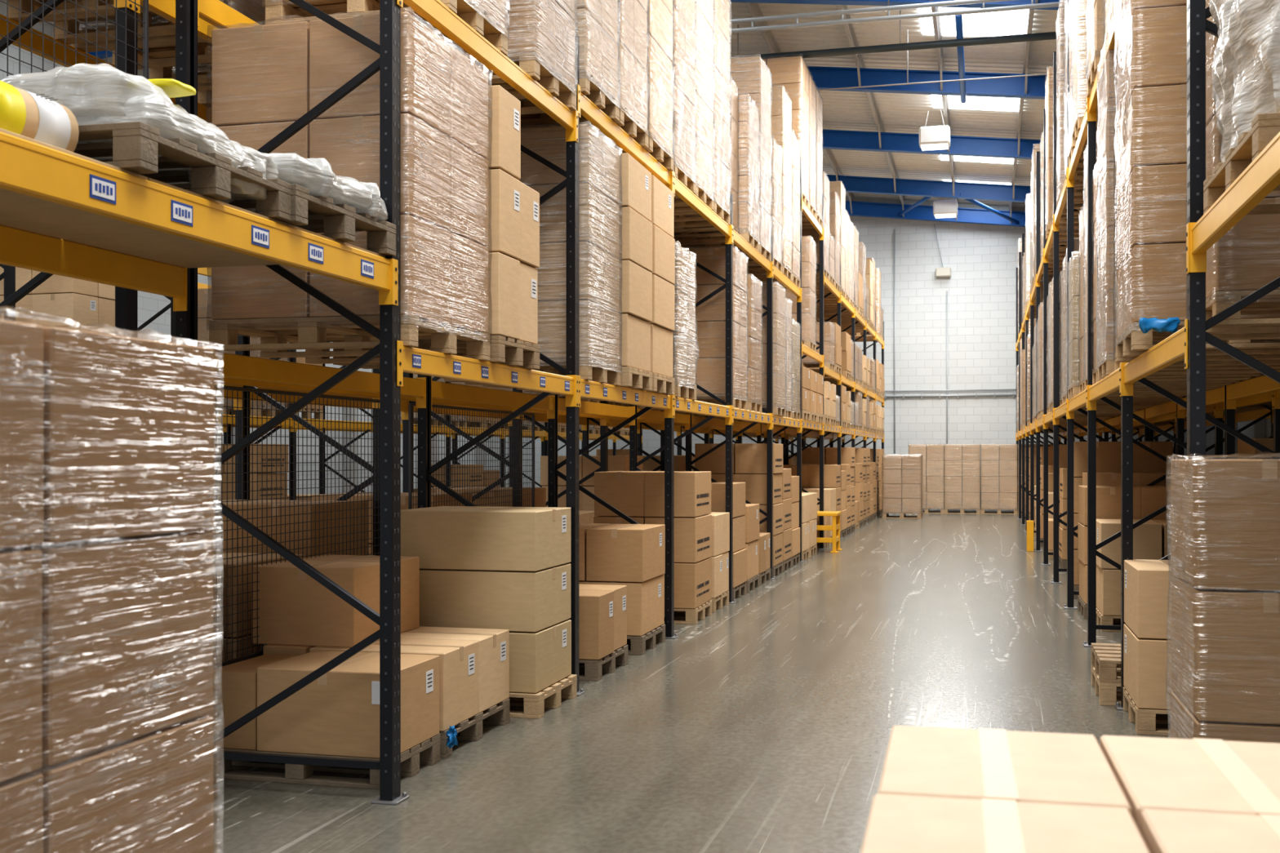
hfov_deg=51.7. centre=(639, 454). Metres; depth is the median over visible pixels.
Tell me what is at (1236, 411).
pallet
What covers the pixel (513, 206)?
wooden pallet
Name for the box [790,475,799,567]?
wooden pallet
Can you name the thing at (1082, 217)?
pallet
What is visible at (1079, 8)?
pallet
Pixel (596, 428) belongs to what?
pallet
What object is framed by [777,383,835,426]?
wooden pallet
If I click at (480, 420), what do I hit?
pallet
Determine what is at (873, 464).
stacked cardboard boxes
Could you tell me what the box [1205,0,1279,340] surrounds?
pallet
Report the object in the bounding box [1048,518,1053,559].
wooden pallet
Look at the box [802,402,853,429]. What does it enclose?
pallet
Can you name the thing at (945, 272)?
sensor box
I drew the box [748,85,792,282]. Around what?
pallet
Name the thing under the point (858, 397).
cardboard boxes
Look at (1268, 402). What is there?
pallet
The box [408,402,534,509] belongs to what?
mesh panel
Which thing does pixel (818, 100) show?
pallet
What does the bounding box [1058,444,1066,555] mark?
wooden pallet
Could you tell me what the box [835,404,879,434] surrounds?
wooden pallet
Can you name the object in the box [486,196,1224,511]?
wall
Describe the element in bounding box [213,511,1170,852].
floor
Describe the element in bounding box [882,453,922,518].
pallet
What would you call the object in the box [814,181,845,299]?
pallet
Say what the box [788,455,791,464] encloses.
wooden pallet
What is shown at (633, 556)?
wooden pallet
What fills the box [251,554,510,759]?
wooden pallet
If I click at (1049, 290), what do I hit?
pallet
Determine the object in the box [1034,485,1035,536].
wooden pallet
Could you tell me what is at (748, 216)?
pallet
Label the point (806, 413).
wooden pallet
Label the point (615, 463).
wooden pallet
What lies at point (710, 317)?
pallet
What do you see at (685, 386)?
pallet
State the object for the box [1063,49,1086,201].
pallet
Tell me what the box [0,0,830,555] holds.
rack
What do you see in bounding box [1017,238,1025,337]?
pallet
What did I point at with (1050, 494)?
wooden pallet
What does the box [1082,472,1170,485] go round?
wooden pallet
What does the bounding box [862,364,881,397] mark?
wooden pallet
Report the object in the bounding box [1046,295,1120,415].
pallet
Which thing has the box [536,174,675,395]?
wooden pallet
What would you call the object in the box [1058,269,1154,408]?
pallet
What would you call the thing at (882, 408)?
wooden pallet
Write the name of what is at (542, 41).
pallet
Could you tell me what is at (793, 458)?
wooden pallet
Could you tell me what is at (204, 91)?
pallet
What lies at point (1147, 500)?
wooden pallet
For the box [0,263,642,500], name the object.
rack
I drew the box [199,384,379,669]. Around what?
mesh panel
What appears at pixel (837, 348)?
wooden pallet
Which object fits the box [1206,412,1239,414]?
pallet
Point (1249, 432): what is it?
wall
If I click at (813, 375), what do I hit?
wooden pallet
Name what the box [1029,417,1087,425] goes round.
pallet
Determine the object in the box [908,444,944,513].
pallet
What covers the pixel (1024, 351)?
pallet
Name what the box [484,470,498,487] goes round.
wooden pallet
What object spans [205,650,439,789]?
wooden pallet
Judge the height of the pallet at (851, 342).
0.859 m
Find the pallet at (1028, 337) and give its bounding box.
[1026,335,1082,426]
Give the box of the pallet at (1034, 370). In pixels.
[1033,327,1097,422]
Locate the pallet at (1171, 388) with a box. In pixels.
[1083,133,1224,391]
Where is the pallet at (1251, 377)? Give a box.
[1240,373,1263,382]
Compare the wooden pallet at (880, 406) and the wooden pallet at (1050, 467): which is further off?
the wooden pallet at (880, 406)
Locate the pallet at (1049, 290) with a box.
[1048,289,1136,413]
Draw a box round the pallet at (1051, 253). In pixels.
[1048,240,1066,258]
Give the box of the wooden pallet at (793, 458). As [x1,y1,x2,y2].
[788,454,796,464]
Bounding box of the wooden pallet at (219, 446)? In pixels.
[213,444,288,500]
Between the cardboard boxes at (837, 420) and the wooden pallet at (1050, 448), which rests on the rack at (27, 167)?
the cardboard boxes at (837, 420)
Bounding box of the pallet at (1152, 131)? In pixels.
[1114,0,1279,362]
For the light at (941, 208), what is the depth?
33.77 m
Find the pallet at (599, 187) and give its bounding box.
[444,124,622,387]
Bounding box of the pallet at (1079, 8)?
[1071,0,1099,148]
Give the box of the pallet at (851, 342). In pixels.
[823,340,853,382]
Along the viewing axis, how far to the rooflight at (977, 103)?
26.39 m
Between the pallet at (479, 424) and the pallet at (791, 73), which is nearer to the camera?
the pallet at (791, 73)
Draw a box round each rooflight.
[919,7,1029,36]
[931,94,1020,111]
[940,154,1013,164]
[943,179,1011,185]
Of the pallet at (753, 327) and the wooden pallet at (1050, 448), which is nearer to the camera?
the pallet at (753, 327)
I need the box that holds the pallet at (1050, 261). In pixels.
[1042,190,1066,266]
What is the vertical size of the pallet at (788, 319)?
1.724 m
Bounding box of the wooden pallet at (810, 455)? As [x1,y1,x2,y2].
[801,447,855,533]
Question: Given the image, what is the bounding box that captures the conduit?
[884,229,1016,454]
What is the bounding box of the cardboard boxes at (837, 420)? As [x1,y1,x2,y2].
[781,396,839,426]
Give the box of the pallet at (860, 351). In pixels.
[835,346,862,386]
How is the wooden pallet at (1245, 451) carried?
on the floor
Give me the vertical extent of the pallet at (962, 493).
1.888 m
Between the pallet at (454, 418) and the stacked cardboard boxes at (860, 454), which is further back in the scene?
the stacked cardboard boxes at (860, 454)
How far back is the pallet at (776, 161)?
17.39 m
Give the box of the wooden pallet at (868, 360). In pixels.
[846,358,870,391]
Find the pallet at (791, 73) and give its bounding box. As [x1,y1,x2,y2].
[761,55,808,208]
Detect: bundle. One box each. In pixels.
[0,62,291,221]
[225,151,395,256]
[1203,0,1279,214]
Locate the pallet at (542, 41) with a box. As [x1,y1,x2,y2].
[444,0,576,114]
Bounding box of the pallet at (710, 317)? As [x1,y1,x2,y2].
[640,247,747,410]
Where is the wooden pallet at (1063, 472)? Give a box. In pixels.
[1058,468,1066,568]
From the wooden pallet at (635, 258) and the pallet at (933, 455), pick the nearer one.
the wooden pallet at (635, 258)
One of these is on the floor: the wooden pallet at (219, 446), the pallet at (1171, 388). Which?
the wooden pallet at (219, 446)
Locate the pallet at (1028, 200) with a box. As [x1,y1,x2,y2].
[1025,194,1035,310]
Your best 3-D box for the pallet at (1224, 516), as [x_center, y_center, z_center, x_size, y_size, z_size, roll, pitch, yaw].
[2.592,0.794,5.024,1.052,1.611,0.732,0,0,14]
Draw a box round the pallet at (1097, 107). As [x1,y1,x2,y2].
[1096,102,1098,124]
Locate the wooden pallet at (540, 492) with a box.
[413,486,546,506]
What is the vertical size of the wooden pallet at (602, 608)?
0.601 m
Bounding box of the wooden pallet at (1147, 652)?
[1123,559,1173,736]
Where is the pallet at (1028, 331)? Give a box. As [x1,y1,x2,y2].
[1027,319,1084,426]
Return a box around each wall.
[0,0,475,493]
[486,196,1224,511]
[1237,412,1271,439]
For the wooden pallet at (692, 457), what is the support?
on the floor
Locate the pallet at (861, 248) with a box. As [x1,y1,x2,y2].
[815,242,866,322]
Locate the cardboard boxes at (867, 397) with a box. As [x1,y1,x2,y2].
[824,396,869,432]
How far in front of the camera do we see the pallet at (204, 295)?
17.97 m
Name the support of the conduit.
attached to the wall at (983, 261)
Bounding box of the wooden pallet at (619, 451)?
[596,448,629,455]
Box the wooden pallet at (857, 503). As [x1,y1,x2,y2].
[854,501,859,529]
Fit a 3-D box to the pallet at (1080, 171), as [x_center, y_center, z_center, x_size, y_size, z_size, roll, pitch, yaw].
[5.109,-4.095,14.098,1.111,2.271,0.879,0,0,15]
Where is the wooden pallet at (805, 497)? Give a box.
[801,493,809,560]
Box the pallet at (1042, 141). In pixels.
[1040,133,1064,274]
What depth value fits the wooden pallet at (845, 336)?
26.04 m
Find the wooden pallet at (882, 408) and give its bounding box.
[880,407,884,435]
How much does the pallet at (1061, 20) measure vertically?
2.414 m
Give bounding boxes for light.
[919,109,950,150]
[933,197,957,217]
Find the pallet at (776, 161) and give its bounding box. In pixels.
[742,137,783,274]
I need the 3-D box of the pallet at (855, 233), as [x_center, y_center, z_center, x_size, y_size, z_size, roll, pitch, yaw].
[4.128,-3.943,28.407,1.100,1.766,0.867,0,0,15]
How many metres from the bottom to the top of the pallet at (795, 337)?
1.453 m
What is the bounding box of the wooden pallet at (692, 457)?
[691,455,694,471]
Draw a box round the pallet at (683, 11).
[651,0,697,195]
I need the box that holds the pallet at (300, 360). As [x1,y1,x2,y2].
[231,357,323,419]
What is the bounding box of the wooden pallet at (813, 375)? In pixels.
[748,369,817,422]
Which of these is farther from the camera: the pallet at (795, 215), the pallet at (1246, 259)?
the pallet at (795, 215)
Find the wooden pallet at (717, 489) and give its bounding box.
[711,481,746,600]
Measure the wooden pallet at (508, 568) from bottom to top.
1.251 m
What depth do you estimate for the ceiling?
26.38 m
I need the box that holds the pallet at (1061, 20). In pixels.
[1055,0,1085,214]
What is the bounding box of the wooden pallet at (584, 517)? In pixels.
[578,510,597,523]
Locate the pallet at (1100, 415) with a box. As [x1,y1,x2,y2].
[1041,306,1120,417]
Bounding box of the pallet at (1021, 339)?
[1020,338,1064,431]
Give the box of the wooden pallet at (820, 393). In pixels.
[760,373,823,423]
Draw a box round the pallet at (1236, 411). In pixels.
[1222,404,1256,412]
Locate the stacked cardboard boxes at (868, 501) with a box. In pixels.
[866,448,870,522]
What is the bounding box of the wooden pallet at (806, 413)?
[742,365,810,421]
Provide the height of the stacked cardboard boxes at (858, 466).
1.401 m
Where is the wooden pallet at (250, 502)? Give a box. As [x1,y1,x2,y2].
[213,499,367,557]
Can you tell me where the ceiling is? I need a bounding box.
[728,1,1059,207]
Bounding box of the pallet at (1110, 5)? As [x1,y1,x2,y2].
[1102,0,1117,42]
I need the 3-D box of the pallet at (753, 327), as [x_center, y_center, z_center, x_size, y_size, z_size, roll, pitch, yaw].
[0.878,-1.312,15.904,1.101,1.605,0.869,0,0,15]
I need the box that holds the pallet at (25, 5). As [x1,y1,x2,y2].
[6,0,224,44]
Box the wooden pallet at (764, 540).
[758,532,770,585]
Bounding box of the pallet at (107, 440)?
[0,319,222,852]
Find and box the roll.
[0,80,79,152]
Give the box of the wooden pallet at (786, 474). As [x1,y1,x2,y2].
[781,468,791,572]
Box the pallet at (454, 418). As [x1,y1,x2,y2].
[413,382,466,426]
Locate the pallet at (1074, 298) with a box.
[1066,253,1186,399]
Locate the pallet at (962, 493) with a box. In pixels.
[944,444,981,514]
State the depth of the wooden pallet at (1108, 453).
14.58 m
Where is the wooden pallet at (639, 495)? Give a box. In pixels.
[593,471,711,624]
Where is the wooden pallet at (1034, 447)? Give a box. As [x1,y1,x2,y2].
[1028,447,1035,527]
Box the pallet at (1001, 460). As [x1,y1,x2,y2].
[980,444,1017,514]
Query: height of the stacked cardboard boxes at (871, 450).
1.741 m
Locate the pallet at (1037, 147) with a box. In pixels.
[1031,144,1040,288]
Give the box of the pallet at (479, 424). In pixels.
[478,422,509,429]
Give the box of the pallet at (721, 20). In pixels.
[674,0,732,227]
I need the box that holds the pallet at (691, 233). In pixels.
[674,78,738,243]
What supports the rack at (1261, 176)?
on the floor
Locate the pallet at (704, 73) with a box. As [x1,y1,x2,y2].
[674,0,715,212]
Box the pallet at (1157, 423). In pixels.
[1110,415,1173,424]
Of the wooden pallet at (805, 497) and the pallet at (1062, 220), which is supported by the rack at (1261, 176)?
the pallet at (1062, 220)
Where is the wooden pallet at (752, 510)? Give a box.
[744,503,759,593]
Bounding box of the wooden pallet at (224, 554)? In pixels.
[217,552,305,661]
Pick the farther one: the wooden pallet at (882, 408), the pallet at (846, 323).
the wooden pallet at (882, 408)
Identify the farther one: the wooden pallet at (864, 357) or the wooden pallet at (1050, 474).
the wooden pallet at (864, 357)
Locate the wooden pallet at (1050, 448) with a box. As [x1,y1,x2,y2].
[1040,446,1053,465]
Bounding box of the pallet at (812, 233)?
[801,171,830,280]
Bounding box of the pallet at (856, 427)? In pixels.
[805,404,858,430]
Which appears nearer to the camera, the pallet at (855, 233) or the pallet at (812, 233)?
the pallet at (812, 233)
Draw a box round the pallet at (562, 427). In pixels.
[557,422,566,432]
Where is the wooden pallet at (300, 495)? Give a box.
[287,493,323,500]
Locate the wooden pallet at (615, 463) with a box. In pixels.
[540,455,642,511]
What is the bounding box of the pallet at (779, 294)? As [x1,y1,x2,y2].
[697,283,786,417]
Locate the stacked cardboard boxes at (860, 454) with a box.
[854,448,866,525]
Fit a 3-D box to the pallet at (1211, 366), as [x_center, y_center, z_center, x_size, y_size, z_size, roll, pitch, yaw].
[3.707,-1.443,8.669,1.100,1.766,0.867,0,0,14]
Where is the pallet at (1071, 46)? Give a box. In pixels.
[1068,0,1087,167]
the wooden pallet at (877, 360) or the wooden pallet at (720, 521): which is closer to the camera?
the wooden pallet at (720, 521)
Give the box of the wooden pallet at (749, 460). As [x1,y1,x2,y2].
[694,443,783,577]
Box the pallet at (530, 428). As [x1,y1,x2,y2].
[522,420,545,431]
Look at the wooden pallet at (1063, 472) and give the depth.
18.21 m
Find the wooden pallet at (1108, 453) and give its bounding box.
[1073,441,1173,598]
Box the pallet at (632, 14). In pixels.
[520,0,648,150]
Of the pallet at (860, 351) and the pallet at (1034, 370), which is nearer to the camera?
the pallet at (1034, 370)
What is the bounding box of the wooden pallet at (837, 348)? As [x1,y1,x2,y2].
[808,322,841,374]
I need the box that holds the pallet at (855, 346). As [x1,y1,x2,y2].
[830,344,857,384]
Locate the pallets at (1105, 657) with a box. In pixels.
[1091,643,1120,706]
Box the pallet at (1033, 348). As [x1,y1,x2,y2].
[1031,345,1087,423]
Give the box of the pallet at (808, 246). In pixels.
[776,236,816,351]
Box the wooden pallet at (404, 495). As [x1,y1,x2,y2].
[311,492,471,555]
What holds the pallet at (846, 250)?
on the rack at (27, 167)
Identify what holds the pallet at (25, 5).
on the rack at (126, 300)
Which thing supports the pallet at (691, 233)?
on the rack at (27, 167)
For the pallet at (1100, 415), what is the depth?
19.94 m
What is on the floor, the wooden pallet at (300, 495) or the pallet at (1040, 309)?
the wooden pallet at (300, 495)
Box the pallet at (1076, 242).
[1065,238,1171,403]
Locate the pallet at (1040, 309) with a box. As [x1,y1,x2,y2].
[1038,302,1111,418]
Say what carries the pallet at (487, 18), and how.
on the rack at (27, 167)
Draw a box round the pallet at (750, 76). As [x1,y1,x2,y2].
[682,56,772,262]
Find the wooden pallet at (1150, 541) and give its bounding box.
[1096,519,1170,632]
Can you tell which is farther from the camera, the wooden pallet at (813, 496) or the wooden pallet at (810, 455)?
the wooden pallet at (810, 455)
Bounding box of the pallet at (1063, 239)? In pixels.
[1050,229,1079,248]
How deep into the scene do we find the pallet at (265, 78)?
6.39 m
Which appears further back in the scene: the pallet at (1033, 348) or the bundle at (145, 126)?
the pallet at (1033, 348)
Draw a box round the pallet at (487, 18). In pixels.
[266,0,508,59]
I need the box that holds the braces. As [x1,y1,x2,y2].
[897,14,1018,224]
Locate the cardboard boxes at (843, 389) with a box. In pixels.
[790,385,846,427]
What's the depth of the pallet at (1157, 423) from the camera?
24.10 m
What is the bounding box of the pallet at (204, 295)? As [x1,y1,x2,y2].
[197,288,288,417]
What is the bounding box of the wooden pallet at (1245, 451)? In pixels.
[1237,438,1273,459]
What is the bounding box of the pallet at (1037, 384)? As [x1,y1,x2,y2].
[1036,322,1106,420]
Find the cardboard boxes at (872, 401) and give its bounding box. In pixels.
[869,400,876,433]
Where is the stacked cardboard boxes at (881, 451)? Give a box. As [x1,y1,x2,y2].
[878,448,884,514]
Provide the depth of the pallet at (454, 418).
24.57 m
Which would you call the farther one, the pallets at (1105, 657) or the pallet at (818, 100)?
the pallet at (818, 100)
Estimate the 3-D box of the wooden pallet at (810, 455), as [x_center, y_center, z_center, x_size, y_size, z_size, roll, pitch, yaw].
[3.890,0.729,27.410,1.060,1.741,0.805,0,0,15]
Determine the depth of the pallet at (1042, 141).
21.24 m
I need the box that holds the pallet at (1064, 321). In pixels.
[1062,255,1165,406]
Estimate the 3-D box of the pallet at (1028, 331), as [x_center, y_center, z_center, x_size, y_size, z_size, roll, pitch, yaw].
[8.395,-1.643,26.670,1.110,2.167,0.869,0,0,14]
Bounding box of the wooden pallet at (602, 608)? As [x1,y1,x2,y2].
[578,584,628,680]
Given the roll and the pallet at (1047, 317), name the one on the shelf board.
the roll
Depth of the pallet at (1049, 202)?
17.42 m
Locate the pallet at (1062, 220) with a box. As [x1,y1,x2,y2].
[1056,46,1085,228]
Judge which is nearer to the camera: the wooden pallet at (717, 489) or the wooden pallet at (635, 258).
the wooden pallet at (635, 258)
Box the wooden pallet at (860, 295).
[815,271,863,318]
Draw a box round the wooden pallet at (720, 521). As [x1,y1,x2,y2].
[674,511,729,613]
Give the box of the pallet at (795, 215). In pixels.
[758,131,800,288]
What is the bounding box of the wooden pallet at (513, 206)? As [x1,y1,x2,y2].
[333,84,539,369]
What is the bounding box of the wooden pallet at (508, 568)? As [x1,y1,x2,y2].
[400,506,577,719]
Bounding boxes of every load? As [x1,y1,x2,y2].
[484,386,599,403]
[558,396,623,406]
[623,403,660,411]
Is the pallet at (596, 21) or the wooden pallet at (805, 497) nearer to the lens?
the pallet at (596, 21)
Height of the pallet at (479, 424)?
1.773 m
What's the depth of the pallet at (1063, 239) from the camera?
18.58 m
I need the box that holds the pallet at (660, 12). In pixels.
[605,0,673,171]
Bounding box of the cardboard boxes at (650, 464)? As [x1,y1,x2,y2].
[642,455,685,471]
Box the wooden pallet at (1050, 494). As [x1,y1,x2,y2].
[1048,492,1053,518]
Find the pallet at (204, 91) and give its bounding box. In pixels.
[172,62,212,106]
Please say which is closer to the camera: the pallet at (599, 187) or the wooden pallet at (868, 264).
the pallet at (599, 187)
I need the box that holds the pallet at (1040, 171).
[1034,171,1063,279]
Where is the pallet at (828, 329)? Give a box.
[801,322,835,371]
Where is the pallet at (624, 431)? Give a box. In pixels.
[608,426,629,435]
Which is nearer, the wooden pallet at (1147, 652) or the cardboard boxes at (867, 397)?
the wooden pallet at (1147, 652)
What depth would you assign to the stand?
21.52 m
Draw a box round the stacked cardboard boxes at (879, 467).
[878,466,881,515]
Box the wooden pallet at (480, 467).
[431,464,483,487]
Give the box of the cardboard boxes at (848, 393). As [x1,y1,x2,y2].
[794,391,850,428]
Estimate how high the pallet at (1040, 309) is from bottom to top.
1.766 m
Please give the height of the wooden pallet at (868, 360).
0.741 m
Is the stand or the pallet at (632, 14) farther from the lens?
the stand
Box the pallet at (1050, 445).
[1017,444,1053,514]
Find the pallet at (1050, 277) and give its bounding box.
[1040,275,1103,421]
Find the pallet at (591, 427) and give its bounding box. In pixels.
[578,424,593,433]
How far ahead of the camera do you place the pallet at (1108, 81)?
9.42 m
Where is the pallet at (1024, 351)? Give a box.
[1022,350,1066,429]
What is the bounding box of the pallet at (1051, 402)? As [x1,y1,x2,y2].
[1048,278,1141,411]
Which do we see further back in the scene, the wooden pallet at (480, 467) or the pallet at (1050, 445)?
the pallet at (1050, 445)
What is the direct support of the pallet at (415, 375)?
on the rack at (9, 273)
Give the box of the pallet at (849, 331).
[840,257,875,333]
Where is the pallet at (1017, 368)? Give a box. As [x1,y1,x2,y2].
[1016,365,1059,432]
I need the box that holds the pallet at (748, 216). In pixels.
[674,94,759,252]
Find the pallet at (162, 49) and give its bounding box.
[71,0,266,83]
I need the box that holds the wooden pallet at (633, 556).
[578,523,665,654]
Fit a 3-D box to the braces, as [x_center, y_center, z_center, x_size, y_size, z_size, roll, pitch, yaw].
[3.432,-6.791,21.157,8.093,1.032,33.158,0,0,15]
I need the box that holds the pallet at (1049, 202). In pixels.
[1044,66,1079,239]
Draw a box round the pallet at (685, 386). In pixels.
[581,244,697,400]
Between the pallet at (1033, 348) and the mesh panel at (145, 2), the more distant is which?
the pallet at (1033, 348)
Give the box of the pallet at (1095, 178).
[1091,165,1248,386]
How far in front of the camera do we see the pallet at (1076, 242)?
13.95 m
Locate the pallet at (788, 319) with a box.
[714,296,792,418]
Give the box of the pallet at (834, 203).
[815,191,839,293]
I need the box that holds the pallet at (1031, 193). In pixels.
[1030,168,1032,293]
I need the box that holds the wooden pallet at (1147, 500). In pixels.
[1077,485,1170,619]
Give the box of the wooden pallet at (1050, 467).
[1040,465,1053,546]
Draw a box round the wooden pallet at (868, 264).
[840,258,873,329]
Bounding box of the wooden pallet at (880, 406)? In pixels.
[841,405,881,435]
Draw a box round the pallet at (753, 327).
[662,274,761,413]
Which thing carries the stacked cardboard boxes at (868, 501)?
on the floor
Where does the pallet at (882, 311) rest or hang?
on the rack at (27, 167)
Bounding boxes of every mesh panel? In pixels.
[0,0,148,78]
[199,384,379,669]
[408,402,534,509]
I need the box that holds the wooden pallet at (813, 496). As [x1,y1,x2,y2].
[801,492,817,556]
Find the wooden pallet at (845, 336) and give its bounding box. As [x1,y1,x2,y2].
[823,331,851,380]
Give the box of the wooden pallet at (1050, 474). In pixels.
[1048,472,1053,492]
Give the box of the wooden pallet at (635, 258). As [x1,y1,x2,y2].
[502,152,652,391]
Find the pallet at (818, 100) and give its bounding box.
[801,88,822,229]
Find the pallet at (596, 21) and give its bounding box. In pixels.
[518,0,619,127]
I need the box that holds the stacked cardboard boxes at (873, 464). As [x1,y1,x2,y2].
[869,462,875,519]
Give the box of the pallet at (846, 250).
[815,210,849,304]
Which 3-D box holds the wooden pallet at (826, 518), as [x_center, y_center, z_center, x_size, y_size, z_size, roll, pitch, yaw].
[2.731,1.304,22.956,1.062,0.591,0.803,0,0,14]
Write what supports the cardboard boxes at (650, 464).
on the floor
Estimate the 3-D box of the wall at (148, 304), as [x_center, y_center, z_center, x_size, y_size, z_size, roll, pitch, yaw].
[-10.678,-2.840,18.945,0.200,8.870,45.300,0,0,15]
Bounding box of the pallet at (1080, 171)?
[1063,0,1085,186]
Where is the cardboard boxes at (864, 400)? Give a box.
[817,398,866,431]
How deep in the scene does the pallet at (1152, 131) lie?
7.05 m
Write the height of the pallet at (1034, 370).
1.715 m
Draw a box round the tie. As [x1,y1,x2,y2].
[445,723,458,751]
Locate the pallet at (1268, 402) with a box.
[1254,401,1271,404]
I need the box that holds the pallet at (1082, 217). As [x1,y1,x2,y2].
[1079,204,1206,395]
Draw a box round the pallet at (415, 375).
[372,373,445,426]
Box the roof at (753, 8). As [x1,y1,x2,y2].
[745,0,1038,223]
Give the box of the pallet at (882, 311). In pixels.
[849,307,883,342]
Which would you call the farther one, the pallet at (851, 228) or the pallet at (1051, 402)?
the pallet at (851, 228)
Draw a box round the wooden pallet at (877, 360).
[862,358,879,395]
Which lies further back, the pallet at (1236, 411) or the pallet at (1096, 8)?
the pallet at (1236, 411)
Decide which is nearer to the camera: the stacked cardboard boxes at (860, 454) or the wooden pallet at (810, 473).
the wooden pallet at (810, 473)
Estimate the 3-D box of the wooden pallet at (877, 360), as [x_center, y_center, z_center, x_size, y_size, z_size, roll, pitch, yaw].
[5.554,-1.961,33.808,1.056,0.901,0.844,0,0,15]
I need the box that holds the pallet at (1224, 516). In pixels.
[1166,458,1279,743]
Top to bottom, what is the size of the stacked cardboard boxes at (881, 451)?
1.741 m
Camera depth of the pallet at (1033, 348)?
24.02 m
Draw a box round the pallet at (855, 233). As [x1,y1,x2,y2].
[815,226,858,314]
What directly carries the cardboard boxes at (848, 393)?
on the rack at (27, 167)
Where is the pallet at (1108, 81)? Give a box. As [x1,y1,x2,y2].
[1096,44,1262,381]
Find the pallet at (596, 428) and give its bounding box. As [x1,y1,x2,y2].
[578,425,599,434]
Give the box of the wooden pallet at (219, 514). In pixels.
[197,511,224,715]
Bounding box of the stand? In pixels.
[817,511,842,552]
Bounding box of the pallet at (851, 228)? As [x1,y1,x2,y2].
[815,222,854,309]
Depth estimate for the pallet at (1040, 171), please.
21.95 m
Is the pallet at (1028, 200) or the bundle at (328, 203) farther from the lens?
the pallet at (1028, 200)
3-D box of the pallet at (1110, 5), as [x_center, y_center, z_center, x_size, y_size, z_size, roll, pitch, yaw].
[3.947,-4.095,9.544,1.111,2.271,0.879,0,0,15]
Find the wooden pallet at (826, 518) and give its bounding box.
[816,515,830,548]
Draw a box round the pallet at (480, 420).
[451,384,500,428]
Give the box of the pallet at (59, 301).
[0,266,115,334]
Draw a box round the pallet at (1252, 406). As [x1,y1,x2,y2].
[1184,395,1271,410]
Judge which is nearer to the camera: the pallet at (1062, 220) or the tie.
the tie
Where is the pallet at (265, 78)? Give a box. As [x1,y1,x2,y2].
[208,8,490,364]
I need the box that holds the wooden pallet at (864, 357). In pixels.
[846,355,866,388]
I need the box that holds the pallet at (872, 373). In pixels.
[848,359,875,394]
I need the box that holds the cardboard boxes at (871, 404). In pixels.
[831,401,873,433]
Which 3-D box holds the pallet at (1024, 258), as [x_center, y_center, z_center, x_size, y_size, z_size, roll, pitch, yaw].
[9.063,-3.704,29.387,1.102,1.488,0.878,0,0,14]
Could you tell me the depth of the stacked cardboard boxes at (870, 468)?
31.81 m
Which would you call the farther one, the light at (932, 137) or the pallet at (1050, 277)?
the light at (932, 137)
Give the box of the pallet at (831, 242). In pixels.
[815,234,835,287]
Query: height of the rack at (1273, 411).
6.600 m
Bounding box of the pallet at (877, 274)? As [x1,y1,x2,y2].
[842,268,880,339]
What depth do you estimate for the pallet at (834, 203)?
24.39 m
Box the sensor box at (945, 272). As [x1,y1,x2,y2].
[933,223,951,277]
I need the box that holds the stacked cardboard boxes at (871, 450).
[870,448,879,517]
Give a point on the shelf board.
(19, 211)
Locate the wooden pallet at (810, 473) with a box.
[782,464,840,539]
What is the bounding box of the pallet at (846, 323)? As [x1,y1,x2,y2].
[835,286,869,325]
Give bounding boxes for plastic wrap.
[1141,315,1182,334]
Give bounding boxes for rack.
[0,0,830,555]
[0,0,884,805]
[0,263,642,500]
[1015,0,1279,710]
[1074,390,1279,459]
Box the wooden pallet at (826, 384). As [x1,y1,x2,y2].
[764,381,830,425]
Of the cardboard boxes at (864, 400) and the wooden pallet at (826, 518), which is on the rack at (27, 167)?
the cardboard boxes at (864, 400)
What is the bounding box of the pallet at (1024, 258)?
[1022,253,1030,322]
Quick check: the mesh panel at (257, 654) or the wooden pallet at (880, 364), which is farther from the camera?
the wooden pallet at (880, 364)
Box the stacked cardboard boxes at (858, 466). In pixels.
[854,462,862,528]
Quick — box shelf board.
[0,128,385,267]
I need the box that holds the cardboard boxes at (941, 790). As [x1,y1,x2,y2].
[860,725,1279,852]
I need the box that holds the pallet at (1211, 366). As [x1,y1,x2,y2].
[1113,120,1279,373]
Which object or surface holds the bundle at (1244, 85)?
on the rack at (1261, 176)
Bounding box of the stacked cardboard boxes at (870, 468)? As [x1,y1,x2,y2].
[868,467,873,521]
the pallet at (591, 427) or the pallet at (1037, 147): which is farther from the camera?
the pallet at (591, 427)
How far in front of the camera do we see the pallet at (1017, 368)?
33.68 m
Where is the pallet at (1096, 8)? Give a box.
[1085,0,1105,97]
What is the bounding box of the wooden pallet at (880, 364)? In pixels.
[869,363,884,398]
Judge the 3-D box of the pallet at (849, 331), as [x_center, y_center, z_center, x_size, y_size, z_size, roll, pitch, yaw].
[5.288,-3.947,32.872,1.106,1.773,0.882,0,0,14]
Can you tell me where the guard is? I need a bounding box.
[1026,520,1033,551]
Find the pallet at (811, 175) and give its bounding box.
[801,73,816,219]
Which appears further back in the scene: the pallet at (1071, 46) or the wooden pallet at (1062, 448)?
the wooden pallet at (1062, 448)
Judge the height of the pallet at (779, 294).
1.729 m
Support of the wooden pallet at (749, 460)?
on the floor
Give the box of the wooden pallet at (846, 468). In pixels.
[801,463,850,535]
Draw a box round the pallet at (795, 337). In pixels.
[733,320,800,420]
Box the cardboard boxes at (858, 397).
[812,392,862,431]

